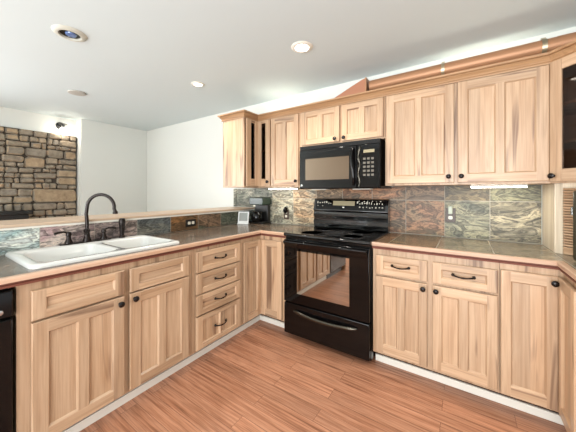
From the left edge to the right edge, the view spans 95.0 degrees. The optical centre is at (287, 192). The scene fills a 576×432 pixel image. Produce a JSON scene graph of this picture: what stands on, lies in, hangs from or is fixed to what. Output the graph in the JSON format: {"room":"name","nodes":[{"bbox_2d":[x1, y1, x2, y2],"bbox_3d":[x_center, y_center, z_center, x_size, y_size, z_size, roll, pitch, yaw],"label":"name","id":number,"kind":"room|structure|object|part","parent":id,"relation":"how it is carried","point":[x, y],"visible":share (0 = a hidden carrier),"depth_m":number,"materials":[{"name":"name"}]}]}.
{"room":"kitchen","nodes":[
{"label":"kitchen","id":0,"kind":"room"},
{"bbox_2d":[0,106,75,136],"bbox_3d":[-4.014,0.072,3.419,0.250,2.430,2.000,0,0,34],"label":"wall","id":1,"kind":"structure","parent":0,"point":[9,117],"depth_m":3.77,"materials":[{"name":"white paint"}]},
{"bbox_2d":[55,122,66,133],"bbox_3d":[-3.392,-0.971,3.965,0.175,0.195,0.110,0,0,34],"label":"wall sconce","id":2,"kind":"object","parent":1,"relation":"attached to","point":[61,126],"visible":1,"depth_m":3.94,"materials":[{"name":"black plastic"}]},
{"bbox_3d":[-3.365,-0.920,3.947,0.100,0.095,0.100,0,0,34],"label":"bulb","id":3,"kind":"part","parent":2,"relation":"part of","materials":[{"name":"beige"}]},
{"bbox_2d":[76,119,146,215],"bbox_3d":[-3.092,0.072,4.613,0.450,2.430,1.010,0,0,34],"label":"wall","id":4,"kind":"structure","parent":0,"point":[111,160],"depth_m":4.40,"materials":[{"name":"white paint"}]},
{"bbox_2d":[0,126,76,218],"bbox_3d":[-3.849,0.204,3.361,0.085,2.167,1.890,0,0,34],"label":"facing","id":5,"kind":"object","parent":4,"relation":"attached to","point":[38,169],"visible":0.61,"depth_m":3.76,"materials":[{"name":"brown stone"}]},
{"bbox_2d":[0,210,32,220],"bbox_3d":[-3.843,0.297,3.081,0.228,0.120,1.230,0,0,34],"label":"mantel shelf","id":6,"kind":"object","parent":5,"relation":"attached to","point":[14,214],"visible":0.93,"depth_m":3.41,"materials":[{"name":"black wood"}]},
{"bbox_3d":[-3.868,0.322,3.098,0.168,0.070,1.170,0,0,34],"label":"molding","id":7,"kind":"part","parent":6,"relation":"part of","materials":[{"name":"black wood"}]},
{"bbox_2d":[0,0,575,130],"bbox_3d":[-1.720,-1.183,1.221,6.510,0.080,5.310,0,0,34],"label":"ceiling","id":8,"kind":"structure","parent":0,"point":[136,67],"depth_m":2.04,"materials":[{"name":"white paint"}]},
{"bbox_2d":[51,24,87,41],"bbox_3d":[-1.564,-1.132,1.893,0.204,0.022,0.204,0,0,34],"label":"recessed light","id":9,"kind":"object","parent":8,"relation":"in","point":[66,32],"visible":1,"depth_m":1.87,"materials":[{"name":"grey"}]},
{"bbox_3d":[-1.555,-1.128,1.892,0.068,0.014,0.068,0,0,34],"label":"bulb","id":10,"kind":"part","parent":9,"relation":"part of","materials":[{"name":"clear glass"}]},
{"bbox_2d":[67,90,85,95],"bbox_3d":[-2.407,-1.135,3.011,0.170,0.016,0.169,0,0,34],"label":"ceiling disc","id":11,"kind":"object","parent":8,"relation":"attached to","point":[73,92],"visible":1,"depth_m":3.00,"materials":[{"name":"grey plastic"}]},
{"bbox_2d":[191,81,204,86],"bbox_3d":[-0.947,-1.138,2.776,0.137,0.010,0.137,0,0,34],"label":"recessed light","id":12,"kind":"object","parent":8,"relation":"in","point":[194,83],"visible":1,"depth_m":2.77,"materials":[{"name":"beige paint"}]},
{"bbox_2d":[291,41,312,52],"bbox_3d":[0.110,-1.138,2.071,0.171,0.010,0.171,0,0,34],"label":"recessed light","id":13,"kind":"object","parent":8,"relation":"in","point":[299,46],"visible":1,"depth_m":2.06,"materials":[{"name":"beige paint"}]},
{"bbox_2d":[80,320,566,431],"bbox_3d":[-1.720,1.327,1.221,6.510,0.080,5.310,0,0,34],"label":"floor","id":14,"kind":"structure","parent":0,"point":[265,377],"depth_m":1.63,"materials":[{"name":"red wood"}]},
{"bbox_2d":[0,288,12,431],"bbox_3d":[-1.613,0.856,1.077,0.610,0.862,0.594,0,0,34],"label":"dishwasher","id":15,"kind":"object","parent":14,"relation":"on","point":[6,295],"visible":0.94,"depth_m":1.15,"materials":[{"name":"black plastic"}]},
{"bbox_3d":[-1.389,0.484,0.926,0.047,0.115,0.592,0,0,34],"label":"control panel","id":16,"kind":"part","parent":15,"relation":"part of","materials":[{"name":"black plastic"}]},
{"bbox_2d":[11,250,190,431],"bbox_3d":[-1.187,0.852,1.708,0.662,0.870,0.907,0,0,34],"label":"base cabinet","id":17,"kind":"object","parent":14,"relation":"on","point":[82,342],"visible":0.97,"depth_m":1.41,"materials":[{"name":"brown wood"}]},
{"bbox_3d":[-1.064,0.520,1.373,0.020,0.138,0.395,0,0,34],"label":"drawer","id":18,"kind":"part","parent":17,"relation":"part of","materials":[{"name":"brown wood"}]},
{"bbox_3d":[-1.064,0.885,1.373,0.020,0.572,0.395,0,0,34],"label":"door","id":19,"kind":"part","parent":17,"relation":"part of","materials":[{"name":"brown wood"}]},
{"bbox_3d":[-0.948,0.635,1.501,0.032,0.033,0.033,0,0,34],"label":"knob","id":20,"kind":"part","parent":17,"relation":"part of","materials":[{"name":"brown metal"}]},
{"bbox_3d":[-0.903,0.630,1.567,0.032,0.033,0.033,0,0,34],"label":"knob","id":21,"kind":"part","parent":17,"relation":"part of","materials":[{"name":"brown metal"}]},
{"bbox_3d":[-0.826,0.520,1.728,0.020,0.138,0.397,0,0,34],"label":"drawer","id":22,"kind":"part","parent":17,"relation":"part of","materials":[{"name":"brown wood"}]},
{"bbox_3d":[-0.826,0.885,1.728,0.020,0.572,0.397,0,0,34],"label":"door","id":23,"kind":"part","parent":17,"relation":"part of","materials":[{"name":"brown wood"}]},
{"bbox_2d":[62,315,259,431],"bbox_3d":[-0.947,1.262,1.695,0.014,0.050,2.360,0,0,34],"label":"baseboard","id":24,"kind":"structure","parent":14,"relation":"on","point":[115,404],"depth_m":1.74,"materials":[{"name":"beige paint"}]},
{"bbox_2d":[191,240,239,354],"bbox_3d":[-0.793,0.852,2.293,0.663,0.870,0.500,0,0,34],"label":"base cabinet","id":25,"kind":"object","parent":14,"relation":"on","point":[215,269],"visible":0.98,"depth_m":2.08,"materials":[{"name":"brown wood"}]},
{"bbox_3d":[-0.551,1.048,2.136,0.020,0.246,0.452,0,0,34],"label":"drawer","id":26,"kind":"part","parent":25,"relation":"part of","materials":[{"name":"brown wood"}]},
{"bbox_3d":[-0.551,0.841,2.136,0.020,0.148,0.452,0,0,34],"label":"drawer","id":27,"kind":"part","parent":25,"relation":"part of","materials":[{"name":"brown wood"}]},
{"bbox_3d":[-0.551,0.681,2.136,0.020,0.152,0.452,0,0,34],"label":"drawer","id":28,"kind":"part","parent":25,"relation":"part of","materials":[{"name":"brown wood"}]},
{"bbox_3d":[-0.551,0.518,2.136,0.020,0.153,0.452,0,0,34],"label":"drawer","id":29,"kind":"part","parent":25,"relation":"part of","materials":[{"name":"brown wood"}]},
{"bbox_2d":[240,235,285,325],"bbox_3d":[-0.303,0.852,2.804,0.907,0.870,0.891,0,0,34],"label":"base cabinet","id":30,"kind":"object","parent":14,"relation":"on","point":[261,257],"visible":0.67,"depth_m":2.47,"materials":[{"name":"brown wood"}]},
{"bbox_2d":[0,223,312,289],"bbox_3d":[-0.890,0.391,1.945,0.927,0.048,2.959,0,0,34],"label":"countertop","id":31,"kind":"structure","parent":30,"relation":"on","point":[12,274],"depth_m":1.71,"materials":[{"name":"brown tile"}]},
{"bbox_2d":[54,193,117,245],"bbox_3d":[-1.429,0.177,1.883,0.357,0.350,0.146,0,0,-38],"label":"faucet","id":32,"kind":"object","parent":31,"relation":"on","point":[87,238],"visible":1,"depth_m":1.88,"materials":[{"name":"black metal"}]},
{"bbox_3d":[-1.493,0.305,1.797,0.048,0.078,0.047,0,0,34],"label":"handle","id":33,"kind":"part","parent":32,"relation":"part of","materials":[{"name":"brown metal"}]},
{"bbox_3d":[-1.435,0.348,1.885,0.054,0.008,0.310,0,0,34],"label":"deck plate","id":34,"kind":"part","parent":32,"relation":"part of","materials":[{"name":"white metal"}]},
{"bbox_3d":[-1.354,0.132,1.910,0.202,0.260,0.023,0,0,-18],"label":"spout","id":35,"kind":"part","parent":32,"relation":"part of","materials":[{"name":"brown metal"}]},
{"bbox_3d":[-1.376,0.305,1.972,0.048,0.078,0.047,0,0,34],"label":"handle","id":36,"kind":"part","parent":32,"relation":"part of","materials":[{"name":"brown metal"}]},
{"bbox_2d":[5,235,179,268],"bbox_3d":[-1.239,0.445,1.759,0.560,0.185,0.816,0,0,34],"label":"sink","id":37,"kind":"object","parent":31,"relation":"in","point":[50,256],"visible":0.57,"depth_m":1.70,"materials":[{"name":"white ceramic"}]},
{"bbox_2d":[118,218,125,237],"bbox_3d":[-1.303,0.275,2.071,0.048,0.154,0.054,0,0,-18],"label":"sprayer","id":38,"kind":"object","parent":37,"relation":"on","point":[121,221],"visible":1,"depth_m":2.06,"materials":[{"name":"black metal"}]},
{"bbox_2d":[237,212,249,223],"bbox_3d":[-0.533,0.300,3.157,0.132,0.145,0.080,0,0,9],"label":"picture frame","id":39,"kind":"object","parent":31,"relation":"on","point":[243,217],"visible":0.95,"depth_m":3.15,"materials":[{"name":"silver metal"}]},
{"bbox_2d":[249,197,270,223],"bbox_3d":[-0.359,0.215,3.237,0.220,0.315,0.205,0,0,34],"label":"appliance","id":40,"kind":"object","parent":31,"relation":"on","point":[261,215],"visible":0.96,"depth_m":3.21,"materials":[{"name":"black plastic"}]},
{"bbox_3d":[-0.332,0.811,2.463,0.020,0.720,0.232,0,0,34],"label":"door","id":41,"kind":"part","parent":30,"relation":"part of","materials":[{"name":"brown wood"}]},
{"bbox_3d":[-0.155,0.811,2.494,0.240,0.720,0.020,0,0,34],"label":"door","id":42,"kind":"part","parent":30,"relation":"part of","materials":[{"name":"brown wood"}]},
{"bbox_2d":[260,314,283,327],"bbox_3d":[-0.134,1.262,2.580,0.376,0.050,0.014,0,0,34],"label":"baseboard","id":43,"kind":"structure","parent":14,"relation":"on","point":[262,317],"depth_m":2.58,"materials":[{"name":"beige paint"}]},
{"bbox_2d":[283,198,389,360],"bbox_3d":[0.448,0.673,2.403,0.776,1.228,0.679,0,0,34],"label":"range","id":44,"kind":"object","parent":14,"relation":"on","point":[328,265],"visible":0.95,"depth_m":2.18,"materials":[{"name":"black metal"}]},
{"bbox_3d":[0.277,1.041,2.136,0.564,0.041,0.044,0,0,34],"label":"handle","id":45,"kind":"part","parent":44,"relation":"part of","materials":[{"name":"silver metal"}]},
{"bbox_3d":[0.270,0.452,2.138,0.736,0.066,0.036,0,0,34],"label":"handle","id":46,"kind":"part","parent":44,"relation":"part of","materials":[{"name":"black metal"}]},
{"bbox_3d":[0.291,1.111,2.170,0.764,0.272,0.033,0,0,34],"label":"storage drawer","id":47,"kind":"part","parent":44,"relation":"part of","materials":[{"name":"black metal"}]},
{"bbox_3d":[0.290,0.690,2.169,0.764,0.550,0.036,0,0,34],"label":"oven door","id":48,"kind":"part","parent":44,"relation":"part of","materials":[{"name":"black glass"}]},
{"bbox_2d":[284,226,388,244],"bbox_3d":[0.442,0.373,2.394,0.776,0.029,0.572,0,0,34],"label":"cooktop","id":49,"kind":"object","parent":44,"relation":"in","point":[346,235],"depth_m":2.29,"materials":[{"name":"black"}]},
{"bbox_3d":[0.598,0.124,2.627,0.716,0.094,0.026,0,0,34],"label":"control panel","id":50,"kind":"part","parent":44,"relation":"part of","materials":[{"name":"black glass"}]},
{"bbox_2d":[373,248,499,392],"bbox_3d":[1.099,0.852,2.000,0.742,0.870,0.663,0,0,34],"label":"base cabinet","id":51,"kind":"object","parent":14,"relation":"on","point":[437,314],"visible":0.99,"depth_m":1.72,"materials":[{"name":"brown wood"}]},
{"bbox_3d":[0.778,0.522,1.837,0.130,0.022,0.034,0,0,34],"label":"pull handle","id":52,"kind":"part","parent":51,"relation":"part of","materials":[{"name":"brown metal"}]},
{"bbox_3d":[0.792,0.526,1.858,0.334,0.138,0.020,0,0,34],"label":"drawer","id":53,"kind":"part","parent":51,"relation":"part of","materials":[{"name":"brown wood"}]},
{"bbox_3d":[0.792,0.887,1.858,0.334,0.552,0.020,0,0,34],"label":"door","id":54,"kind":"part","parent":51,"relation":"part of","materials":[{"name":"brown wood"}]},
{"bbox_3d":[1.083,0.522,1.631,0.130,0.022,0.034,0,0,34],"label":"pull handle","id":55,"kind":"part","parent":51,"relation":"part of","materials":[{"name":"brown metal"}]},
{"bbox_3d":[1.097,0.526,1.653,0.338,0.138,0.020,0,0,34],"label":"drawer","id":56,"kind":"part","parent":51,"relation":"part of","materials":[{"name":"brown wood"}]},
{"bbox_3d":[1.097,0.887,1.653,0.338,0.552,0.020,0,0,34],"label":"door","id":57,"kind":"part","parent":51,"relation":"part of","materials":[{"name":"brown wood"}]},
{"bbox_2d":[376,353,563,424],"bbox_3d":[1.120,1.262,1.737,1.070,0.050,0.014,0,0,34],"label":"baseboard","id":58,"kind":"structure","parent":14,"relation":"on","point":[525,407],"depth_m":1.68,"materials":[{"name":"beige paint"}]},
{"bbox_2d":[498,263,575,431],"bbox_3d":[1.700,0.852,1.444,0.871,0.870,0.915,0,0,34],"label":"base cabinet","id":59,"kind":"object","parent":14,"relation":"on","point":[538,305],"visible":0.88,"depth_m":1.46,"materials":[{"name":"brown wood"}]},
{"bbox_2d":[372,232,575,282],"bbox_3d":[1.375,0.391,1.639,1.609,0.048,0.939,0,0,34],"label":"countertop","id":60,"kind":"structure","parent":59,"relation":"on","point":[514,253],"depth_m":1.75,"materials":[{"name":"beige tile"}]},
{"bbox_2d":[542,183,575,255],"bbox_3d":[1.728,0.158,1.594,0.150,0.430,0.652,0,0,9],"label":"appliance garage","id":61,"kind":"object","parent":60,"relation":"on","point":[557,198],"visible":0.99,"depth_m":1.62,"materials":[{"name":"brown wood"}]},
{"bbox_3d":[1.756,0.158,1.770,0.018,0.430,0.318,0,0,34],"label":"panel","id":62,"kind":"part","parent":61,"relation":"part of","materials":[{"name":"beige wood"}]},
{"bbox_3d":[1.706,0.158,1.452,0.018,0.430,0.382,0,0,-11],"label":"frame","id":63,"kind":"part","parent":61,"relation":"part of","materials":[{"name":"beige wood"}]},
{"bbox_3d":[1.704,0.350,1.451,0.014,0.044,0.309,0,0,-11],"label":"pull rail","id":64,"kind":"part","parent":61,"relation":"part of","materials":[{"name":"brown wood"}]},
{"bbox_3d":[1.706,0.150,1.452,0.015,0.355,0.309,0,0,-11],"label":"tambour door","id":65,"kind":"part","parent":61,"relation":"part of","materials":[{"name":"brown wood"}]},
{"bbox_2d":[571,191,575,259],"bbox_3d":[1.627,0.180,1.414,0.110,0.385,0.156,0,0,-11],"label":"appliance","id":66,"kind":"object","parent":60,"relation":"on","point":[573,208],"visible":1,"depth_m":1.44,"materials":[{"name":"brown"}]},
{"bbox_3d":[1.349,0.811,1.484,0.240,0.720,0.020,0,0,34],"label":"door","id":67,"kind":"part","parent":59,"relation":"part of","materials":[{"name":"brown wood"}]},
{"bbox_3d":[1.421,0.484,1.405,0.033,0.033,0.032,0,0,34],"label":"knob","id":68,"kind":"part","parent":59,"relation":"part of","materials":[{"name":"brown metal"}]},
{"bbox_3d":[1.381,0.811,1.301,0.020,0.720,0.250,0,0,34],"label":"door","id":69,"kind":"part","parent":59,"relation":"part of","materials":[{"name":"brown wood"}]},
{"bbox_2d":[147,26,575,244],"bbox_3d":[-0.268,0.072,3.383,6.510,2.430,0.100,0,0,34],"label":"wall","id":70,"kind":"structure","parent":0,"point":[185,159],"depth_m":4.03,"materials":[{"name":"white paint"}]},
{"bbox_2d":[234,188,252,206],"bbox_3d":[-0.602,0.066,3.541,0.350,0.244,0.010,0,0,34],"label":"tile backsplash","id":71,"kind":"structure","parent":70,"relation":"attached to","point":[241,196],"depth_m":3.53,"materials":[{"name":"beige tile"}]},
{"bbox_2d":[223,117,276,187],"bbox_3d":[-0.370,-0.435,3.059,0.530,0.755,0.548,0,0,34],"label":"upper cabinet","id":72,"kind":"object","parent":70,"relation":"attached to","point":[246,141],"visible":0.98,"depth_m":2.88,"materials":[{"name":"brown wood"}]},
{"bbox_3d":[-0.387,-0.433,2.883,0.019,0.719,0.196,0,0,34],"label":"door","id":73,"kind":"part","parent":72,"relation":"part of","materials":[{"name":"brown wood"}]},
{"bbox_3d":[-0.388,-0.457,2.883,0.004,0.609,0.063,0,0,34],"label":"glass pane","id":74,"kind":"part","parent":72,"relation":"part of","materials":[{"name":"black glass"}]},
{"bbox_3d":[-0.266,-0.457,2.908,0.057,0.609,0.004,0,0,34],"label":"glass pane","id":75,"kind":"part","parent":72,"relation":"part of","materials":[{"name":"black glass"}]},
{"bbox_3d":[-0.263,-0.433,2.905,0.168,0.719,0.019,0,0,34],"label":"door","id":76,"kind":"part","parent":72,"relation":"part of","materials":[{"name":"brown wood"}]},
{"bbox_2d":[217,40,575,121],"bbox_3d":[0.742,-0.831,2.238,3.365,0.064,0.591,0,0,35],"label":"crown molding","id":77,"kind":"structure","parent":72,"relation":"attached to","point":[542,59],"depth_m":2.01,"materials":[{"name":"brown wood"}]},
{"bbox_2d":[271,113,302,187],"bbox_3d":[0.059,-0.435,2.870,0.388,0.755,0.384,0,0,34],"label":"upper cabinet","id":78,"kind":"object","parent":70,"relation":"attached to","point":[286,131],"visible":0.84,"depth_m":2.73,"materials":[{"name":"brown wood"}]},
{"bbox_2d":[268,187,296,189],"bbox_3d":[-0.061,-0.047,2.982,0.360,0.020,0.064,0,0,34],"label":"light","id":79,"kind":"object","parent":78,"relation":"attached to","point":[286,187],"visible":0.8,"depth_m":2.94,"materials":[{"name":"beige paint"}]},
{"bbox_2d":[302,97,384,146],"bbox_3d":[0.553,-0.634,2.538,0.800,0.358,0.384,0,0,34],"label":"upper cabinet","id":80,"kind":"object","parent":70,"relation":"attached to","point":[363,120],"visible":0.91,"depth_m":2.37,"materials":[{"name":"brown wood"}]},
{"bbox_3d":[0.307,-0.631,2.522,0.396,0.324,0.020,0,0,34],"label":"door","id":81,"kind":"part","parent":80,"relation":"part of","materials":[{"name":"brown wood"}]},
{"bbox_2d":[300,138,391,189],"bbox_3d":[0.526,-0.238,2.501,0.768,0.418,0.451,0,0,34],"label":"microwave","id":82,"kind":"object","parent":80,"relation":"attached to","point":[355,165],"visible":0.98,"depth_m":2.31,"materials":[{"name":"black plastic"}]},
{"bbox_3d":[0.354,-0.223,2.418,0.570,0.368,0.022,0,0,34],"label":"door","id":83,"kind":"part","parent":82,"relation":"part of","materials":[{"name":"black plastic"}]},
{"bbox_3d":[0.545,-0.225,2.240,0.043,0.327,0.042,0,0,-13],"label":"handle","id":84,"kind":"part","parent":82,"relation":"part of","materials":[{"name":"black plastic"}]},
{"bbox_3d":[0.602,-0.221,2.235,0.035,0.339,0.026,0,0,34],"label":"curved trim","id":85,"kind":"part","parent":82,"relation":"part of","materials":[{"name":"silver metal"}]},
{"bbox_3d":[0.673,-0.223,2.204,0.190,0.368,0.022,0,0,34],"label":"control panel","id":86,"kind":"part","parent":82,"relation":"part of","materials":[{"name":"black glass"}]},
{"bbox_2d":[335,77,369,97],"bbox_3d":[0.581,-0.933,2.602,0.438,0.240,0.178,0,0,34],"label":"box","id":87,"kind":"object","parent":80,"relation":"on","point":[363,85],"visible":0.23,"depth_m":2.46,"materials":[{"name":"orange wood"}]},
{"bbox_3d":[0.642,-0.631,2.296,0.368,0.324,0.020,0,0,34],"label":"door","id":88,"kind":"part","parent":80,"relation":"part of","materials":[{"name":"brown wood"}]},
{"bbox_2d":[253,185,540,243],"bbox_3d":[0.688,0.158,2.674,2.751,0.428,0.010,0,0,34],"label":"tile backsplash","id":89,"kind":"structure","parent":70,"relation":"attached to","point":[513,214],"depth_m":2.23,"materials":[{"name":"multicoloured tile"}]},
{"bbox_2d":[283,207,288,218],"bbox_3d":[-0.031,0.241,3.123,0.072,0.148,0.045,0,0,34],"label":"wall outlet","id":90,"kind":"object","parent":89,"relation":"attached to","point":[285,210],"visible":1,"depth_m":3.12,"materials":[{"name":"brown"}]},
{"bbox_2d":[445,206,455,221],"bbox_3d":[1.354,0.178,2.201,0.072,0.133,0.030,0,0,34],"label":"wall outlet","id":91,"kind":"object","parent":89,"relation":"attached to","point":[450,212],"visible":1,"depth_m":2.20,"materials":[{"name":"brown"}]},
{"bbox_2d":[385,65,550,186],"bbox_3d":[1.300,-0.435,2.035,0.996,0.755,0.384,0,0,34],"label":"upper cabinet","id":92,"kind":"object","parent":70,"relation":"attached to","point":[490,130],"visible":1,"depth_m":1.86,"materials":[{"name":"brown wood"}]},
{"bbox_3d":[1.010,-0.433,2.049,0.472,0.719,0.020,0,0,34],"label":"door","id":93,"kind":"part","parent":92,"relation":"part of","materials":[{"name":"brown wood"}]},
{"bbox_2d":[369,32,575,89],"bbox_3d":[1.504,-0.935,1.964,1.775,0.242,0.114,0,0,34],"label":"duct pipe","id":94,"kind":"object","parent":92,"relation":"on","point":[544,45],"visible":0.69,"depth_m":1.97,"materials":[{"name":"brown metal"}]},
{"bbox_2d":[470,184,527,187],"bbox_3d":[1.509,-0.047,1.903,0.320,0.020,0.064,0,0,34],"label":"light","id":95,"kind":"object","parent":92,"relation":"attached to","point":[507,185],"visible":0.97,"depth_m":1.88,"materials":[{"name":"beige paint"}]},
{"bbox_3d":[1.422,-0.433,1.772,0.476,0.719,0.020,0,0,34],"label":"door","id":96,"kind":"part","parent":92,"relation":"part of","materials":[{"name":"brown wood"}]},
{"bbox_2d":[540,53,575,184],"bbox_3d":[1.885,-0.435,1.495,0.625,0.755,0.630,0,0,34],"label":"upper cabinet","id":97,"kind":"object","parent":70,"relation":"attached to","point":[562,72],"visible":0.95,"depth_m":1.58,"materials":[{"name":"brown wood"}]},
{"bbox_3d":[1.610,-0.103,1.611,0.032,0.033,0.033,0,0,-11],"label":"knob","id":98,"kind":"part","parent":97,"relation":"part of","materials":[{"name":"brown metal"}]},
{"bbox_3d":[1.670,-0.442,1.441,0.004,0.596,0.281,0,0,-11],"label":"glass pane","id":99,"kind":"part","parent":97,"relation":"part of","materials":[{"name":"black glass"}]},
{"bbox_3d":[-1.417,0.756,2.162,0.165,1.062,3.210,0,0,34],"label":"wall","id":100,"kind":"structure","parent":0,"visible":0},
{"bbox_2d":[0,210,252,254],"bbox_3d":[-1.272,0.298,2.219,0.010,0.146,2.927,0,0,34],"label":"tile backsplash","id":101,"kind":"structure","parent":100,"relation":"attached to","point":[19,239],"depth_m":2.03,"materials":[{"name":"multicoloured tile"}]},
{"bbox_2d":[186,219,195,226],"bbox_3d":[-0.972,0.302,2.646,0.009,0.072,0.116,0,0,34],"label":"wall outlet","id":102,"kind":"object","parent":101,"relation":"attached to","point":[190,222],"visible":1,"depth_m":2.64,"materials":[{"name":"black plastic"}]},
{"bbox_2d":[0,207,254,230],"bbox_3d":[-1.492,0.208,2.198,0.400,0.033,3.227,0,0,34],"label":"wooden ledge","id":103,"kind":"object","parent":100,"relation":"on","point":[70,220],"visible":0.86,"depth_m":2.05,"materials":[{"name":"brown wood"}]}
]}

